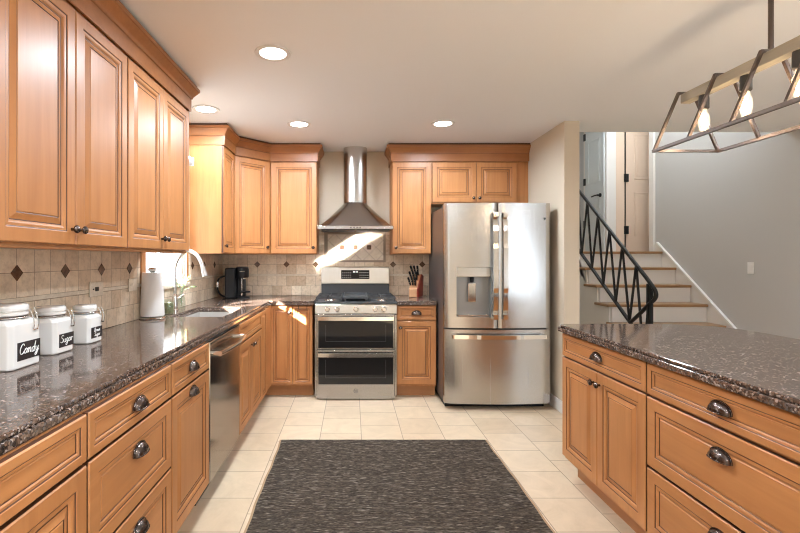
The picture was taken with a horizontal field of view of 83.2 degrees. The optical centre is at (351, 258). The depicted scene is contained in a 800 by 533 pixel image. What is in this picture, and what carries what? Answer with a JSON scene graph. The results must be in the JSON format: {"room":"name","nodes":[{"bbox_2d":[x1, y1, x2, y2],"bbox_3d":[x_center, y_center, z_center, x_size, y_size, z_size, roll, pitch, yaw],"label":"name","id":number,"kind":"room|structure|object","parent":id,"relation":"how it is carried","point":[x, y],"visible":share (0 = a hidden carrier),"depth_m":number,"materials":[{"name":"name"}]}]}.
{"room":"kitchen","nodes":[
{"label":"kitchen","id":0,"kind":"room"},
{"bbox_2d":[0,248,222,328],"bbox_3d":[-1.447,0.072,0.880,0.106,2.475,7.960,0,0,0],"label":"wall","id":1,"kind":"structure","parent":0,"point":[33,277],"depth_m":2.38,"materials":[{"name":"tile"}]},
{"bbox_2d":[0,0,126,248],"bbox_3d":[-1.224,-0.569,1.760,0.338,1.042,0.817,0,0,0],"label":"upper cabinet","id":2,"kind":"object","parent":1,"relation":"attached to","point":[63,81],"visible":0.99,"depth_m":1.68,"materials":[{"name":"brown wood"}]},
{"bbox_2d":[89,281,102,296],"bbox_3d":[-1.389,0.163,2.437,0.010,0.080,0.128,0,0,0],"label":"outlet plate","id":3,"kind":"object","parent":1,"relation":"attached to","point":[95,288],"visible":1,"depth_m":2.42,"materials":[{"name":"plastic"}]},
{"bbox_2d":[128,278,136,291],"bbox_3d":[-1.389,0.163,2.840,0.010,0.080,0.105,0,0,0],"label":"outlet plate","id":4,"kind":"object","parent":1,"relation":"attached to","point":[132,283],"visible":1,"depth_m":2.83,"materials":[{"name":"plastic"}]},
{"bbox_2d":[124,52,188,251],"bbox_3d":[-1.224,-0.569,2.580,0.338,1.042,0.817,0,0,0],"label":"upper cabinet","id":5,"kind":"object","parent":1,"relation":"attached to","point":[157,122],"visible":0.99,"depth_m":2.51,"materials":[{"name":"brown wood"}]},
{"bbox_2d":[0,244,186,253],"bbox_3d":[-1.113,-0.042,1.754,0.020,0.012,2.469,0,0,0],"label":"rail","id":6,"kind":"object","parent":5,"relation":"attached to","point":[1,245],"visible":0.91,"depth_m":1.80,"materials":[{"name":"brown wood"}]},
{"bbox_2d":[139,252,189,292],"bbox_3d":[-1.438,-0.287,3.393,0.115,1.025,0.855,0,0,0],"label":"window","id":7,"kind":"structure","parent":1,"relation":"in","point":[142,254],"depth_m":3.52,"materials":[{"name":"white paint"}]},
{"bbox_2d":[189,156,193,165],"bbox_3d":[-1.367,-0.820,3.400,0.082,0.070,0.744,0,0,0],"label":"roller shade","id":8,"kind":"object","parent":1,"relation":"attached to","point":[191,159],"visible":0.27,"depth_m":3.73,"materials":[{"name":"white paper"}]},
{"bbox_2d":[189,145,234,253],"bbox_3d":[-1.244,-0.569,4.064,0.328,1.042,0.368,0,0,0],"label":"upper cabinet","id":9,"kind":"object","parent":1,"relation":"attached to","point":[212,175],"visible":1,"depth_m":3.88,"materials":[{"name":"brown wood"}]},
{"bbox_3d":[-1.224,-0.569,0.941,0.338,1.042,0.817,0,0,0],"label":"upper cabinet","id":10,"kind":"object","parent":1,"relation":"attached to","visible":0},
{"bbox_2d":[68,0,199,111],"bbox_3d":[-1.219,-1.075,1.782,0.376,0.176,2.525,0,0,0],"label":"crown molding","id":11,"kind":"structure","parent":10,"relation":"attached to","point":[111,17],"depth_m":2.23,"materials":[{"name":"brown wood"}]},
{"bbox_2d":[223,152,440,296],"bbox_3d":[0.207,0.072,4.912,3.415,2.475,0.137,0,0,0],"label":"wall","id":12,"kind":"structure","parent":0,"point":[268,274],"depth_m":4.85,"materials":[{"name":"tile"}]},
{"bbox_2d":[220,154,274,254],"bbox_3d":[-1.117,-0.569,4.552,0.583,1.042,0.614,0,0,0],"label":"upper cabinet","id":13,"kind":"object","parent":12,"relation":"attached to","point":[252,175],"visible":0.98,"depth_m":4.38,"materials":[{"name":"brown wood"}]},
{"bbox_2d":[189,123,323,167],"bbox_3d":[-0.810,-1.075,4.291,1.514,0.176,0.386,0,0,-41],"label":"crown molding","id":14,"kind":"structure","parent":12,"relation":"attached to","point":[199,133],"depth_m":4.34,"materials":[{"name":"brown wood"}]},
{"bbox_2d":[271,161,318,254],"bbox_3d":[-0.590,-0.569,4.679,0.468,1.042,0.358,0,0,0],"label":"upper cabinet","id":15,"kind":"object","parent":12,"relation":"attached to","point":[294,184],"visible":1,"depth_m":4.53,"materials":[{"name":"brown wood"}]},
{"bbox_2d":[318,146,393,231],"bbox_3d":[0.035,-0.725,4.605,0.740,0.878,0.488,0,0,0],"label":"range hood","id":16,"kind":"object","parent":12,"relation":"attached to","point":[355,215],"visible":1,"depth_m":4.61,"materials":[{"name":"silver metal"}]},
{"bbox_2d":[390,161,430,254],"bbox_3d":[0.605,-0.569,4.679,0.395,1.042,0.358,0,0,0],"label":"upper cabinet","id":17,"kind":"object","parent":12,"relation":"attached to","point":[410,181],"visible":0.98,"depth_m":4.53,"materials":[{"name":"brown wood"}]},
{"bbox_2d":[384,143,530,167],"bbox_3d":[1.069,-1.075,4.667,1.437,0.176,0.382,0,0,0],"label":"crown molding","id":18,"kind":"structure","parent":12,"relation":"attached to","point":[394,151],"depth_m":4.51,"materials":[{"name":"brown wood"}]},
{"bbox_2d":[431,161,527,207],"bbox_3d":[1.296,-0.824,4.679,0.984,0.532,0.358,0,0,0],"label":"upper cabinet","id":19,"kind":"object","parent":12,"relation":"attached to","point":[451,181],"visible":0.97,"depth_m":4.53,"materials":[{"name":"brown wood"}]},
{"bbox_2d":[177,391,635,532],"bbox_3d":[1.275,1.360,2.250,5.750,0.100,10.700,0,0,0],"label":"floor","id":20,"kind":"structure","parent":0,"point":[528,439],"depth_m":3.25,"materials":[{"name":"tile"}]},
{"bbox_2d":[0,412,86,532],"bbox_3d":[-1.079,0.874,0.977,0.648,0.873,0.608,0,0,0],"label":"base cabinet","id":21,"kind":"object","parent":20,"relation":"on","point":[43,479],"visible":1,"depth_m":1.12,"materials":[{"name":"brown wood"}]},
{"bbox_2d":[80,363,170,532],"bbox_3d":[-1.065,0.874,1.581,0.677,0.873,0.593,0,0,0],"label":"base cabinet","id":22,"kind":"object","parent":20,"relation":"on","point":[128,463],"visible":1,"depth_m":1.55,"materials":[{"name":"brown wood"}]},
{"bbox_2d":[167,342,208,532],"bbox_3d":[-1.065,0.874,2.125,0.677,0.873,0.490,0,0,0],"label":"base cabinet","id":23,"kind":"object","parent":20,"relation":"on","point":[189,398],"visible":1,"depth_m":2.08,"materials":[{"name":"brown wood"}]},
{"bbox_2d":[194,325,246,505],"bbox_3d":[-1.015,0.875,2.689,0.680,0.870,0.628,0,0,0],"label":"dishwasher","id":24,"kind":"object","parent":20,"relation":"on","point":[223,368],"visible":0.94,"depth_m":2.60,"materials":[{"name":"grey metal"}]},
{"bbox_2d":[235,311,261,434],"bbox_3d":[-1.064,0.874,3.383,0.678,0.873,0.750,0,0,0],"label":"base cabinet","id":25,"kind":"object","parent":20,"relation":"on","point":[250,349],"visible":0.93,"depth_m":3.33,"materials":[{"name":"brown wood"}]},
{"bbox_2d":[260,304,314,398],"bbox_3d":[-0.873,0.874,4.303,1.005,0.873,1.085,0,0,0],"label":"base cabinet","id":26,"kind":"object","parent":20,"relation":"on","point":[288,331],"visible":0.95,"depth_m":4.23,"materials":[{"name":"brown wood"}]},
{"bbox_2d":[0,296,316,455],"bbox_3d":[-0.883,0.415,2.757,1.052,0.040,4.184,0,0,0],"label":"countertop","id":27,"kind":"structure","parent":26,"relation":"on","point":[35,398],"depth_m":1.68,"materials":[{"name":"brown stone"}]},
{"bbox_2d":[0,302,39,371],"bbox_3d":[-1.265,0.279,1.640,0.162,0.231,0.156,0,0,0],"label":"canister","id":28,"kind":"object","parent":27,"relation":"on","point":[19,332],"visible":1,"depth_m":1.60,"materials":[{"name":"white ceramic"}]},
{"bbox_2d":[34,305,74,354],"bbox_3d":[-1.275,0.296,1.899,0.135,0.196,0.128,0,0,0],"label":"canister","id":29,"kind":"object","parent":27,"relation":"on","point":[56,333],"visible":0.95,"depth_m":1.85,"materials":[{"name":"white ceramic"}]},
{"bbox_2d":[69,304,104,343],"bbox_3d":[-1.267,0.305,2.131,0.120,0.178,0.113,0,0,0],"label":"canister","id":30,"kind":"object","parent":27,"relation":"on","point":[87,329],"visible":0.97,"depth_m":2.09,"materials":[{"name":"white ceramic"}]},
{"bbox_2d":[138,267,165,319],"bbox_3d":[-1.325,0.224,2.975,0.170,0.341,0.170,0,0,0],"label":"paper towel holder","id":31,"kind":"object","parent":27,"relation":"on","point":[151,269],"visible":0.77,"depth_m":2.93,"materials":[{"name":"silver metal"}]},
{"bbox_2d":[140,272,164,316],"bbox_3d":[-1.325,0.233,2.975,0.150,0.285,0.150,0,0,0],"label":"paper towel roll","id":32,"kind":"object","parent":31,"relation":"on","point":[152,289],"visible":0.99,"depth_m":2.92,"materials":[{"name":"white paper"}]},
{"bbox_2d":[164,302,173,313],"bbox_3d":[-1.325,0.343,3.235,0.074,0.104,0.074,0,0,0],"label":"glass jar","id":33,"kind":"object","parent":27,"relation":"on","point":[168,307],"visible":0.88,"depth_m":3.21,"materials":[{"name":"glass"}]},
{"bbox_2d":[177,275,196,305],"bbox_3d":[-1.322,0.260,3.552,0.178,0.269,0.131,0,0,-27],"label":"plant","id":34,"kind":"object","parent":27,"relation":"on","point":[184,278],"visible":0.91,"depth_m":3.53,"materials":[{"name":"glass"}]},
{"bbox_2d":[172,249,207,310],"bbox_3d":[-1.244,0.159,3.461,0.282,0.470,0.118,0,0,0],"label":"faucet","id":35,"kind":"object","parent":27,"relation":"on","point":[175,297],"visible":0.91,"depth_m":3.42,"materials":[{"name":"silver metal"}]},
{"bbox_2d":[186,312,231,316],"bbox_3d":[-1.075,0.529,3.380,0.392,0.186,0.652,0,0,0],"label":"sink","id":36,"kind":"object","parent":27,"relation":"in","point":[198,314],"visible":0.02,"depth_m":3.69,"materials":[{"name":"grey"}]},
{"bbox_2d":[216,267,249,298],"bbox_3d":[-1.205,0.235,4.567,0.342,0.318,0.240,0,0,-6],"label":"coffee maker","id":37,"kind":"object","parent":27,"relation":"on","point":[235,278],"visible":1,"depth_m":4.50,"materials":[{"name":"black plastic"}]},
{"bbox_2d":[315,267,396,398],"bbox_3d":[0.035,0.699,4.471,0.760,1.222,0.745,0,0,0],"label":"range","id":38,"kind":"object","parent":20,"relation":"on","point":[356,311],"visible":1,"depth_m":4.15,"materials":[{"name":"grey metal"}]},
{"bbox_2d":[315,297,396,303],"bbox_3d":[0.035,0.405,4.459,0.760,0.018,0.618,0,0,0],"label":"cooktop","id":39,"kind":"object","parent":38,"relation":"in","point":[344,300],"depth_m":4.17,"materials":[{"name":"black metal"}]},
{"bbox_2d":[244,440,554,532],"bbox_3d":[0.227,1.304,1.988,1.500,0.010,2.483,0,0,0],"label":"rug","id":40,"kind":"object","parent":20,"relation":"on","point":[309,486],"visible":1,"depth_m":2.51,"materials":[{"name":"grey fabric"}]},
{"bbox_2d":[396,305,435,394],"bbox_3d":[0.609,0.874,4.521,0.376,0.873,0.650,0,0,0],"label":"base cabinet","id":41,"kind":"object","parent":20,"relation":"on","point":[416,324],"visible":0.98,"depth_m":4.23,"materials":[{"name":"brown wood"}]},
{"bbox_2d":[395,296,436,304],"bbox_3d":[0.610,0.415,4.527,0.380,0.040,0.644,0,0,0],"label":"countertop","id":42,"kind":"structure","parent":41,"relation":"on","point":[401,300],"depth_m":4.26,"materials":[{"name":"brown stone"}]},
{"bbox_2d":[409,274,423,296],"bbox_3d":[0.676,0.278,4.710,0.102,0.234,0.194,0,0,26],"label":"knife block","id":43,"kind":"object","parent":42,"relation":"on","point":[414,291],"visible":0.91,"depth_m":4.64,"materials":[{"name":"brown wood"}]},
{"bbox_2d":[429,203,549,405],"bbox_3d":[1.266,0.412,4.257,0.920,1.795,0.916,0,0,0],"label":"refrigerator","id":44,"kind":"object","parent":20,"relation":"on","point":[489,263],"visible":0.98,"depth_m":3.88,"materials":[{"name":"grey metal"}]},
{"bbox_2d":[562,333,650,532],"bbox_3d":[1.570,0.874,2.315,0.670,0.873,0.770,0,0,0],"label":"base cabinet","id":45,"kind":"object","parent":20,"relation":"on","point":[604,390],"visible":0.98,"depth_m":2.23,"materials":[{"name":"brown wood"}]},
{"bbox_2d":[558,324,799,414],"bbox_3d":[1.728,0.415,1.927,0.973,0.040,1.635,0,0,0],"label":"countertop","id":46,"kind":"structure","parent":45,"relation":"on","point":[762,367],"depth_m":1.89,"materials":[{"name":"brown stone"}]},
{"bbox_2d":[579,251,725,326],"bbox_3d":[3.412,0.607,5.017,1.123,1.407,1.514,0,0,0],"label":"staircase","id":47,"kind":"structure","parent":20,"relation":"on","point":[673,305],"depth_m":5.26,"materials":[{"name":"white paint"}]},
{"bbox_2d":[579,189,657,323],"bbox_3d":[2.868,-0.063,5.159,0.038,2.340,1.906,0,0,0],"label":"stair railing","id":48,"kind":"object","parent":47,"relation":"on","point":[650,287],"visible":0.88,"depth_m":4.83,"materials":[{"name":"black metal"}]},
{"bbox_2d":[647,362,799,532],"bbox_3d":[1.571,0.874,1.536,0.669,0.873,0.782,0,0,0],"label":"base cabinet","id":49,"kind":"object","parent":20,"relation":"on","point":[721,460],"visible":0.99,"depth_m":1.55,"materials":[{"name":"brown wood"}]},
{"bbox_2d":[119,0,799,151],"bbox_3d":[1.275,-1.225,0.930,5.750,0.120,8.060,0,0,0],"label":"ceiling","id":50,"kind":"structure","parent":0,"point":[370,74],"depth_m":2.70,"materials":[{"name":"white paint"}]},
{"bbox_2d":[192,105,219,113],"bbox_3d":[-1.134,-1.161,3.480,0.204,0.005,0.204,0,0,0],"label":"recessed light","id":51,"kind":"object","parent":50,"relation":"in","point":[206,109],"visible":1,"depth_m":3.48,"materials":[{"name":"white paint"}]},
{"bbox_2d":[255,44,290,61],"bbox_3d":[-0.447,-1.161,2.533,0.204,0.005,0.204,0,0,0],"label":"recessed light","id":52,"kind":"object","parent":50,"relation":"in","point":[273,53],"visible":1,"depth_m":2.53,"materials":[{"name":"white paint"}]},
{"bbox_2d":[287,120,310,127],"bbox_3d":[-0.457,-1.161,3.866,0.204,0.005,0.204,0,0,0],"label":"recessed light","id":53,"kind":"object","parent":50,"relation":"in","point":[296,124],"visible":1,"depth_m":3.87,"materials":[{"name":"white paint"}]},
{"bbox_2d":[431,120,454,127],"bbox_3d":[0.782,-1.161,3.850,0.204,0.005,0.204,0,0,0],"label":"recessed light","id":54,"kind":"object","parent":50,"relation":"in","point":[440,123],"visible":1,"depth_m":3.84,"materials":[{"name":"white paint"}]},
{"bbox_2d":[652,0,799,152],"bbox_3d":[1.730,-0.858,1.850,0.347,0.612,0.954,0,0,0],"label":"pendant lamp","id":55,"kind":"object","parent":50,"relation":"hanging from","point":[744,73],"visible":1,"depth_m":1.96,"materials":[{"name":"brown metal"}]},
{"bbox_2d":[698,94,709,110],"bbox_3d":[1.730,-0.770,2.203,0.044,0.070,0.043,0,0,0],"label":"socket","id":56,"kind":"object","parent":55,"relation":"attached to","point":[700,96],"depth_m":2.19,"materials":[{"name":"grey metal"}]},
{"bbox_2d":[739,74,752,92],"bbox_3d":[1.730,-0.770,1.968,0.044,0.070,0.043,0,0,0],"label":"socket","id":57,"kind":"object","parent":55,"relation":"attached to","point":[743,77],"depth_m":1.96,"materials":[{"name":"grey metal"}]},
{"bbox_2d":[791,49,799,70],"bbox_3d":[1.730,-0.770,1.732,0.044,0.070,0.043,0,0,0],"label":"socket","id":58,"kind":"object","parent":55,"relation":"attached to","point":[795,59],"depth_m":1.73,"materials":[{"name":"grey metal"}]},
{"bbox_2d":[528,121,578,399],"bbox_3d":[1.855,-0.640,5.690,0.130,3.900,3.820,0,0,0],"label":"wall","id":59,"kind":"structure","parent":0,"point":[553,163],"depth_m":3.85,"materials":[{"name":"beige paint"}]},
{"bbox_2d":[548,393,561,412],"bbox_3d":[1.855,1.258,4.308,0.160,0.105,1.085,0,0,0],"label":"baseboard","id":60,"kind":"structure","parent":59,"relation":"attached to","point":[555,402],"depth_m":3.90,"materials":[{"name":"white paint"}]},
{"bbox_2d":[579,132,583,250],"bbox_3d":[4.370,-0.640,6.680,1.660,3.900,0.880,0,0,0],"label":"wall","id":61,"kind":"structure","parent":0,"point":[581,143],"depth_m":6.91,"materials":[{"name":"grey paint"}]},
{"bbox_2d":[584,132,584,250],"bbox_3d":[3.527,-1.193,6.768,0.024,2.194,0.065,0,0,0],"label":"trim","id":62,"kind":"structure","parent":61,"relation":"attached to","point":[584,132],"depth_m":6.77,"materials":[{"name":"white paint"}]},
{"bbox_2d":[583,132,604,250],"bbox_3d":[3.485,-1.110,6.490,0.100,2.020,0.520,0,0,0],"label":"door","id":63,"kind":"structure","parent":61,"relation":"in","point":[594,181],"depth_m":6.44,"materials":[{"name":"white paint"}]},
{"bbox_2d":[605,132,615,250],"bbox_3d":[3.582,-1.193,6.213,0.133,2.194,0.055,0,0,0],"label":"trim","id":64,"kind":"structure","parent":61,"relation":"attached to","point":[610,137],"depth_m":6.19,"materials":[{"name":"white paint"}]},
{"bbox_2d":[616,132,623,250],"bbox_3d":[3.710,-1.193,6.216,0.120,2.194,0.043,0,0,0],"label":"trim","id":65,"kind":"structure","parent":61,"relation":"attached to","point":[619,135],"depth_m":6.20,"materials":[{"name":"beige paint"}]},
{"bbox_2d":[624,132,648,250],"bbox_3d":[4.147,-1.110,6.207,0.775,2.020,0.057,0,0,0],"label":"door","id":66,"kind":"structure","parent":61,"relation":"in","point":[636,144],"depth_m":6.20,"materials":[{"name":"beige paint"}]},
{"bbox_2d":[656,129,799,338],"bbox_3d":[4.060,-0.640,1.431,0.120,3.900,9.063,0,0,0],"label":"wall","id":67,"kind":"structure","parent":0,"point":[717,214],"depth_m":4.65,"materials":[{"name":"grey paint"}]},
{"bbox_2d":[649,132,655,250],"bbox_3d":[3.982,-1.337,5.942,0.034,2.485,0.085,0,0,0],"label":"trim","id":68,"kind":"structure","parent":67,"relation":"attached to","point":[652,135],"depth_m":5.91,"materials":[{"name":"white paint"}]},
{"bbox_2d":[654,242,736,328],"bbox_3d":[3.986,0.547,5.053,0.023,1.526,1.685,0,0,0],"label":"trim","id":69,"kind":"structure","parent":67,"relation":"attached to","point":[713,316],"depth_m":5.21,"materials":[{"name":"white paint"}]},
{"bbox_2d":[747,262,753,273],"bbox_3d":[3.994,0.090,4.490,0.010,0.116,0.072,0,0,0],"label":"light switch","id":70,"kind":"object","parent":67,"relation":"attached to","point":[750,265],"visible":1,"depth_m":4.49,"materials":[{"name":"white paint"}]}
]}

